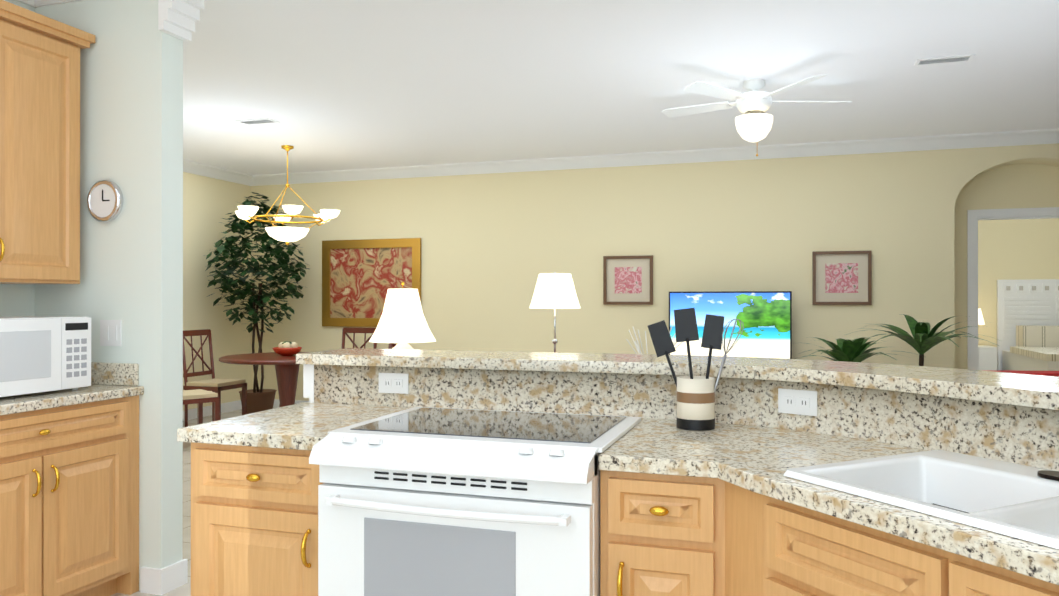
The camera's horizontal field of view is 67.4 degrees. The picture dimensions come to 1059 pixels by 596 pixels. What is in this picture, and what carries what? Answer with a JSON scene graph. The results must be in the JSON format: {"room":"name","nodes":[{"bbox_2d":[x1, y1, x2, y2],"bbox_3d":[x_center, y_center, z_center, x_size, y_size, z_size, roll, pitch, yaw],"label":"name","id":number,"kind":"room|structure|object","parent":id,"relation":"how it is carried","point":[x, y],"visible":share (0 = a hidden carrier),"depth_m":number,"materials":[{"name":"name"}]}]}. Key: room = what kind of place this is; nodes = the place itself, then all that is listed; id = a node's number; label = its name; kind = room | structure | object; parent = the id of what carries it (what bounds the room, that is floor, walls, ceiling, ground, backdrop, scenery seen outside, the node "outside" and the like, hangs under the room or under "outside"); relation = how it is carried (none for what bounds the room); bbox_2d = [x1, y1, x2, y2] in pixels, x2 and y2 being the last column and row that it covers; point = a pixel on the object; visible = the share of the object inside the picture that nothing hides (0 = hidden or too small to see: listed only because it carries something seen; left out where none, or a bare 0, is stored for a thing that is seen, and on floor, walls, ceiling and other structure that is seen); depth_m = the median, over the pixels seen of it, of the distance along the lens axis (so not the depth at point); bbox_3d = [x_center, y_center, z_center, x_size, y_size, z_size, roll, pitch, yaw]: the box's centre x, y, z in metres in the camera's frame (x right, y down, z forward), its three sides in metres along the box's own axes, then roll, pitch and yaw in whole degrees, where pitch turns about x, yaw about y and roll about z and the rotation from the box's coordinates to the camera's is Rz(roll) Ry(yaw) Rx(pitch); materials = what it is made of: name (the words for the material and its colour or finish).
{"room":"kitchen","nodes":[
{"label":"kitchen","id":0,"kind":"room"},
{"bbox_2d":[0,0,35,316],"bbox_3d":[-3.185,-0.095,1.313,0.120,2.790,5.400,0,0,18],"label":"wall","id":1,"kind":"structure","parent":0,"point":[15,299],"depth_m":3.66,"materials":[{"name":"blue paint"}]},
{"bbox_2d":[0,8,87,283],"bbox_3d":[-2.318,-0.612,3.209,0.347,1.095,0.901,0,0,18],"label":"upper cabinet","id":2,"kind":"object","parent":1,"relation":"attached to","point":[39,148],"depth_m":3.37,"materials":[{"name":"brown wood"}]},
{"bbox_2d":[36,0,182,590],"bbox_3d":[-1.958,-0.089,3.684,0.740,2.790,0.130,0,0,18],"label":"wall","id":3,"kind":"structure","parent":0,"point":[131,137],"depth_m":3.57,"materials":[{"name":"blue paint"}]},
{"bbox_2d":[87,180,122,221],"bbox_3d":[-1.923,-0.439,3.588,0.190,0.190,0.030,0,0,18],"label":"wall clock","id":4,"kind":"object","parent":3,"relation":"attached to","point":[104,200],"visible":0.98,"depth_m":3.58,"materials":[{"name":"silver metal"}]},
{"bbox_2d":[25,0,188,35],"bbox_3d":[-1.897,-1.331,3.552,0.740,0.305,0.110,0,0,18],"label":"crown molding","id":5,"kind":"structure","parent":3,"relation":"attached to","point":[177,18],"depth_m":3.53,"materials":[{"name":"white"}]},
{"bbox_2d":[100,320,121,345],"bbox_3d":[-1.895,0.158,3.590,0.118,0.118,0.008,0,0,18],"label":"switch plate","id":6,"kind":"object","parent":3,"relation":"attached to","point":[110,332],"visible":1,"depth_m":3.59,"materials":[{"name":"white plastic"}]},
{"bbox_2d":[111,409,241,595],"bbox_3d":[-0.741,1.336,3.477,9.200,0.060,11.300,0,0,18],"label":"floor","id":7,"kind":"structure","parent":0,"point":[184,590],"depth_m":4.89,"materials":[{"name":"tile"}]},
{"bbox_2d":[0,395,138,595],"bbox_3d":[-2.172,0.868,3.182,0.635,0.874,0.948,0,0,18],"label":"base cabinet","id":8,"kind":"object","parent":7,"relation":"on","point":[69,500],"visible":0.98,"depth_m":3.16,"materials":[{"name":"brown wood"}]},
{"bbox_2d":[0,362,143,415],"bbox_3d":[-2.283,0.359,2.830,0.647,0.138,1.690,0,0,18],"label":"countertop","id":9,"kind":"structure","parent":8,"relation":"on","point":[109,381],"depth_m":3.35,"materials":[{"name":"stone"}]},
{"bbox_2d":[0,316,90,396],"bbox_3d":[-2.142,0.235,3.197,0.392,0.311,0.550,0,0,18],"label":"microwave","id":10,"kind":"object","parent":9,"relation":"on","point":[38,354],"visible":1,"depth_m":3.18,"materials":[{"name":"white plastic"}]},
{"bbox_2d":[183,389,218,424],"bbox_3d":[-3.064,0.820,7.009,0.480,0.990,0.440,0,0,-42],"label":"dining chair","id":11,"kind":"object","parent":7,"relation":"on","point":[199,397],"visible":0.1,"depth_m":6.99,"materials":[{"name":"brown wood"}]},
{"bbox_2d":[183,329,246,426],"bbox_3d":[-3.221,0.823,8.088,0.480,0.990,0.440,0,0,18],"label":"dining chair","id":12,"kind":"object","parent":7,"relation":"on","point":[216,385],"visible":0.79,"depth_m":8.07,"materials":[{"name":"brown wood"}]},
{"bbox_2d":[204,192,308,413],"bbox_3d":[-2.975,0.088,8.710,1.114,2.463,1.118,0,0,18],"label":"ficus tree","id":13,"kind":"object","parent":7,"relation":"on","point":[260,399],"visible":0.96,"depth_m":8.58,"materials":[{"name":"green plant"}]},
{"bbox_2d":[191,442,322,595],"bbox_3d":[-0.696,0.866,2.580,0.484,0.874,0.620,0,0,18],"label":"base cabinet","id":14,"kind":"object","parent":7,"relation":"on","point":[254,521],"depth_m":2.29,"materials":[{"name":"brown wood"}]},
{"bbox_2d":[219,352,307,406],"bbox_3d":[-2.349,0.939,7.697,1.240,0.756,1.240,0,0,18],"label":"dining table","id":15,"kind":"object","parent":7,"relation":"on","point":[287,369],"visible":0.42,"depth_m":7.61,"materials":[{"name":"brown wood"}]},
{"bbox_2d":[272,341,301,355],"bbox_3d":[-2.349,0.489,7.698,0.280,0.140,0.280,0,0,18],"label":"bowl","id":16,"kind":"object","parent":15,"relation":"on","point":[287,348],"visible":1,"depth_m":7.62,"materials":[{"name":"red ceramic"}]},
{"bbox_2d":[341,327,376,348],"bbox_3d":[-1.950,0.824,8.598,0.440,0.990,0.480,0,0,18],"label":"dining chair","id":17,"kind":"object","parent":7,"relation":"on","point":[345,330],"visible":0.19,"depth_m":8.80,"materials":[{"name":"brown wood"}]},
{"bbox_2d":[388,343,395,348],"bbox_3d":[-1.482,0.822,7.682,0.480,0.990,0.440,0,0,8],"label":"dining chair","id":18,"kind":"object","parent":7,"relation":"on","point":[391,345],"depth_m":7.45,"materials":[{"name":"brown wood"}]},
{"bbox_2d":[309,407,640,595],"bbox_3d":[-0.126,0.831,2.301,0.786,0.919,0.685,0,0,18],"label":"range","id":19,"kind":"object","parent":7,"relation":"on","point":[424,501],"visible":1,"depth_m":2.04,"materials":[{"name":"white metal"}]},
{"bbox_2d":[626,327,681,354],"bbox_3d":[0.704,0.736,4.690,0.434,1.146,0.300,0,0,18],"label":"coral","id":20,"kind":"object","parent":7,"relation":"on","point":[637,348],"visible":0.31,"depth_m":4.68,"materials":[{"name":"white"}]},
{"bbox_2d":[600,470,742,595],"bbox_3d":[0.403,0.865,2.189,0.304,0.874,0.560,0,0,18],"label":"base cabinet","id":21,"kind":"object","parent":7,"relation":"on","point":[661,535],"depth_m":1.92,"materials":[{"name":"brown wood"}]},
{"bbox_2d":[784,337,917,361],"bbox_3d":[2.701,0.816,6.712,1.102,0.997,1.108,0,0,18],"label":"palm plant","id":22,"kind":"object","parent":7,"relation":"on","point":[847,350],"visible":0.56,"depth_m":6.63,"materials":[{"name":"green plant"}]},
{"bbox_2d":[735,493,1058,595],"bbox_3d":[0.719,0.863,1.315,0.660,0.874,0.731,0,0,18],"label":"base cabinet","id":23,"kind":"object","parent":7,"relation":"on","point":[789,549],"depth_m":1.53,"materials":[{"name":"brown wood"}]},
{"bbox_2d":[177,402,1058,584],"bbox_3d":[0.044,0.404,0.970,2.942,0.038,3.257,0,0,18],"label":"countertop","id":24,"kind":"structure","parent":23,"relation":"on","point":[759,459],"depth_m":1.96,"materials":[{"name":"stone"}]},
{"bbox_2d":[648,308,743,429],"bbox_3d":[0.495,0.209,2.377,0.284,0.359,0.114,0,0,18],"label":"utensil crock","id":25,"kind":"object","parent":24,"relation":"on","point":[695,402],"visible":0.96,"depth_m":2.36,"materials":[{"name":"beige ceramic"}]},
{"bbox_2d":[783,450,1058,548],"bbox_3d":[0.969,0.465,1.477,0.522,0.184,0.837,0,0,-27],"label":"sink","id":26,"kind":"object","parent":24,"relation":"in","point":[1018,501],"visible":0.58,"depth_m":1.73,"materials":[{"name":"white ceramic"}]},
{"bbox_2d":[933,503,967,512],"bbox_3d":[0.850,0.503,1.624,0.255,0.098,0.239,0,0,-27],"label":"sink drain","id":27,"kind":"object","parent":26,"relation":"in","point":[949,508],"visible":0.04,"depth_m":1.75,"materials":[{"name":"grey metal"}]},
{"bbox_2d":[1037,470,1058,480],"bbox_3d":[1.118,0.201,1.511,0.197,0.343,0.303,0,0,18],"label":"faucet","id":28,"kind":"object","parent":24,"relation":"on","point":[1051,475],"visible":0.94,"depth_m":1.64,"materials":[{"name":"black metal"}]},
{"bbox_2d":[840,314,998,365],"bbox_3d":[3.265,0.728,6.606,1.344,1.172,1.391,0,0,18],"label":"palm plant","id":29,"kind":"object","parent":7,"relation":"on","point":[922,340],"visible":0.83,"depth_m":6.55,"materials":[{"name":"green plant"}]},
{"bbox_2d":[982,370,1058,376],"bbox_3d":[2.839,0.870,4.928,0.940,0.880,0.820,0,0,3],"label":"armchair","id":30,"kind":"object","parent":7,"relation":"on","point":[1050,373],"depth_m":4.57,"materials":[{"name":"fabric"}]},
{"bbox_3d":[-0.339,0.930,5.030,1.700,0.760,0.400,0,0,18],"label":"console table","id":31,"kind":"object","parent":7,"relation":"on","visible":0},
{"bbox_2d":[369,282,435,348],"bbox_3d":[-0.820,0.221,5.137,0.430,0.656,0.430,0,0,18],"label":"table lamp","id":32,"kind":"object","parent":31,"relation":"on","point":[402,323],"visible":0.73,"depth_m":5.02,"materials":[{"name":"white fabric"}]},
{"bbox_2d":[530,272,579,351],"bbox_3d":[0.158,0.194,4.943,0.320,0.709,0.320,0,0,18],"label":"table lamp","id":33,"kind":"object","parent":31,"relation":"on","point":[554,290],"visible":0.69,"depth_m":4.84,"materials":[{"name":"white fabric"}]},
{"bbox_3d":[1.901,1.017,7.617,1.550,0.600,0.450,0,0,18],"label":"tv stand","id":34,"kind":"object","parent":7,"relation":"on","visible":0},
{"bbox_2d":[669,291,791,358],"bbox_3d":[1.925,0.326,7.658,1.150,0.779,0.200,0,0,18],"label":"tv","id":35,"kind":"object","parent":34,"relation":"on","point":[765,317],"visible":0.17,"depth_m":7.59,"materials":[{"name":"black plastic"}]},
{"bbox_2d":[183,172,250,409],"bbox_3d":[-4.225,-0.080,7.177,0.120,2.790,5.100,0,0,18],"label":"wall","id":36,"kind":"structure","parent":0,"point":[206,200],"depth_m":8.93,"materials":[{"name":"beige paint"}]},
{"bbox_2d":[183,400,241,420],"bbox_3d":[-4.142,1.260,7.209,0.015,0.110,4.980,0,0,18],"label":"baseboard","id":37,"kind":"structure","parent":36,"relation":"attached to","point":[235,405],"depth_m":8.92,"materials":[{"name":"white wood"}]},
{"bbox_2d":[183,159,252,185],"bbox_3d":[-4.118,-1.417,7.161,0.095,0.115,4.890,0,0,18],"label":"crown molding","id":38,"kind":"structure","parent":36,"relation":"attached to","point":[192,167],"depth_m":8.95,"materials":[{"name":"white"}]},
{"bbox_2d":[183,0,1058,174],"bbox_3d":[1.116,-1.510,4.982,11.800,0.060,15.300,0,0,18],"label":"ceiling","id":39,"kind":"structure","parent":0,"point":[329,85],"depth_m":5.25,"materials":[{"name":"white paint"}]},
{"bbox_2d":[235,118,279,124],"bbox_3d":[-2.271,-1.470,6.625,0.320,0.011,0.160,0,0,18],"label":"ceiling vent","id":40,"kind":"object","parent":39,"relation":"in","point":[259,121],"visible":1,"depth_m":6.61,"materials":[{"name":"white metal"}]},
{"bbox_2d":[235,145,339,244],"bbox_3d":[-2.349,-0.991,7.702,1.037,0.962,1.004,0,0,18],"label":"chandelier","id":41,"kind":"object","parent":39,"relation":"hanging from","point":[287,235],"visible":1,"depth_m":7.59,"materials":[{"name":"gold metal"}]},
{"bbox_2d":[662,74,851,155],"bbox_3d":[1.542,-1.222,5.465,1.285,0.512,1.237,0,0,18],"label":"ceiling fan","id":42,"kind":"object","parent":39,"relation":"hanging from","point":[754,122],"visible":1,"depth_m":5.34,"materials":[{"name":"white"}]},
{"bbox_2d":[914,54,974,65],"bbox_3d":[2.571,-1.475,4.927,0.320,0.011,0.140,0,0,18],"label":"ceiling vent","id":43,"kind":"object","parent":39,"relation":"in","point":[944,60],"visible":0.96,"depth_m":4.92,"materials":[{"name":"white metal"}]},
{"bbox_2d":[251,143,1058,400],"bbox_3d":[0.845,-0.076,8.444,8.970,2.790,0.460,0,0,18],"label":"wall","id":44,"kind":"structure","parent":0,"point":[494,246],"depth_m":8.05,"materials":[{"name":"beige paint"}]},
{"bbox_2d":[273,399,308,408],"bbox_3d":[0.250,1.264,8.406,7.620,0.110,0.015,0,0,18],"label":"baseboard","id":45,"kind":"structure","parent":44,"relation":"attached to","point":[276,401],"depth_m":9.46,"materials":[{"name":"white wood"}]},
{"bbox_2d":[322,238,420,326],"bbox_3d":[-1.816,-0.170,9.074,1.260,1.000,0.034,0,0,18],"label":"framed painting","id":46,"kind":"object","parent":44,"relation":"attached to","point":[360,278],"visible":0.73,"depth_m":9.10,"materials":[{"name":"paper"}]},
{"bbox_2d":[603,255,652,304],"bbox_3d":[1.012,-0.182,8.150,0.510,0.500,0.034,0,0,18],"label":"picture","id":47,"kind":"object","parent":44,"relation":"attached to","point":[627,280],"visible":0.96,"depth_m":8.15,"materials":[{"name":"paper"}]},
{"bbox_2d":[253,128,1058,185],"bbox_3d":[0.779,-1.414,8.198,8.760,0.115,0.095,0,0,18],"label":"crown molding","id":48,"kind":"structure","parent":44,"relation":"attached to","point":[1040,136],"depth_m":7.93,"materials":[{"name":"white"}]},
{"bbox_2d":[812,251,871,304],"bbox_3d":[2.955,-0.189,7.514,0.520,0.510,0.034,0,0,18],"label":"picture","id":49,"kind":"object","parent":44,"relation":"attached to","point":[841,277],"visible":0.96,"depth_m":7.51,"materials":[{"name":"paper"}]},
{"bbox_2d":[967,207,1058,369],"bbox_3d":[4.625,0.243,7.375,1.010,2.145,0.140,0,0,18],"label":"door frame","id":50,"kind":"structure","parent":44,"relation":"attached to","point":[974,217],"depth_m":7.45,"materials":[{"name":"white"}]},
{"bbox_2d":[314,365,1058,470],"bbox_3d":[0.418,0.773,1.923,2.970,1.058,1.458,0,0,18],"label":"backsplash","id":51,"kind":"structure","parent":0,"point":[1023,435],"depth_m":2.43,"materials":[{"name":"stone"}]},
{"bbox_2d":[303,364,313,402],"bbox_3d":[-0.810,0.776,3.028,0.048,1.058,0.120,0,0,18],"label":"trim","id":52,"kind":"structure","parent":51,"relation":"attached to","point":[308,380],"depth_m":2.98,"materials":[{"name":"white paint"}]},
{"bbox_2d":[379,373,408,393],"bbox_3d":[-0.490,0.307,2.856,0.118,0.072,0.009,0,0,18],"label":"electrical outlet","id":53,"kind":"object","parent":51,"relation":"attached to","point":[394,383],"visible":1,"depth_m":2.85,"materials":[{"name":"white plastic"}]},
{"bbox_2d":[296,348,1058,409],"bbox_3d":[0.527,0.223,1.999,3.230,0.038,1.668,0,0,18],"label":"bar","id":54,"kind":"object","parent":51,"relation":"on","point":[1034,391],"visible":0.94,"depth_m":2.45,"materials":[{"name":"stone"}]},
{"bbox_2d":[778,388,816,415],"bbox_3d":[0.787,0.306,2.332,0.118,0.072,0.009,0,0,43],"label":"electrical outlet","id":55,"kind":"object","parent":51,"relation":"attached to","point":[798,402],"visible":1,"depth_m":2.33,"materials":[{"name":"white plastic"}]},
{"bbox_2d":[978,218,1058,346],"bbox_3d":[6.802,-0.069,11.104,4.800,2.790,0.120,0,0,18],"label":"wall","id":56,"kind":"structure","parent":0,"point":[1021,249],"depth_m":11.06,"materials":[{"name":"beige paint"}]},
{"bbox_3d":[6.199,1.351,9.257,4.800,0.060,4.000,0,0,18],"label":"floor","id":57,"kind":"structure","parent":0,"visible":0},
{"bbox_2d":[978,345,996,369],"bbox_3d":[6.135,0.995,10.993,0.500,0.660,0.460,0,0,18],"label":"nightstand","id":58,"kind":"object","parent":57,"relation":"on","point":[987,357],"visible":0.21,"depth_m":10.74,"materials":[{"name":"white wood"}]},
{"bbox_2d":[978,308,984,341],"bbox_3d":[6.132,0.405,10.986,0.300,0.519,0.295,0,0,18],"label":"lamp","id":59,"kind":"object","parent":58,"relation":"on","point":[980,320],"visible":0.1,"depth_m":10.87,"materials":[{"name":"white fabric"}]},
{"bbox_2d":[997,279,1058,370],"bbox_3d":[7.135,0.532,9.789,1.950,1.580,2.150,0,0,18],"label":"bed","id":60,"kind":"object","parent":57,"relation":"on","point":[1027,325],"visible":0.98,"depth_m":10.86,"materials":[{"name":"white"}]}
]}

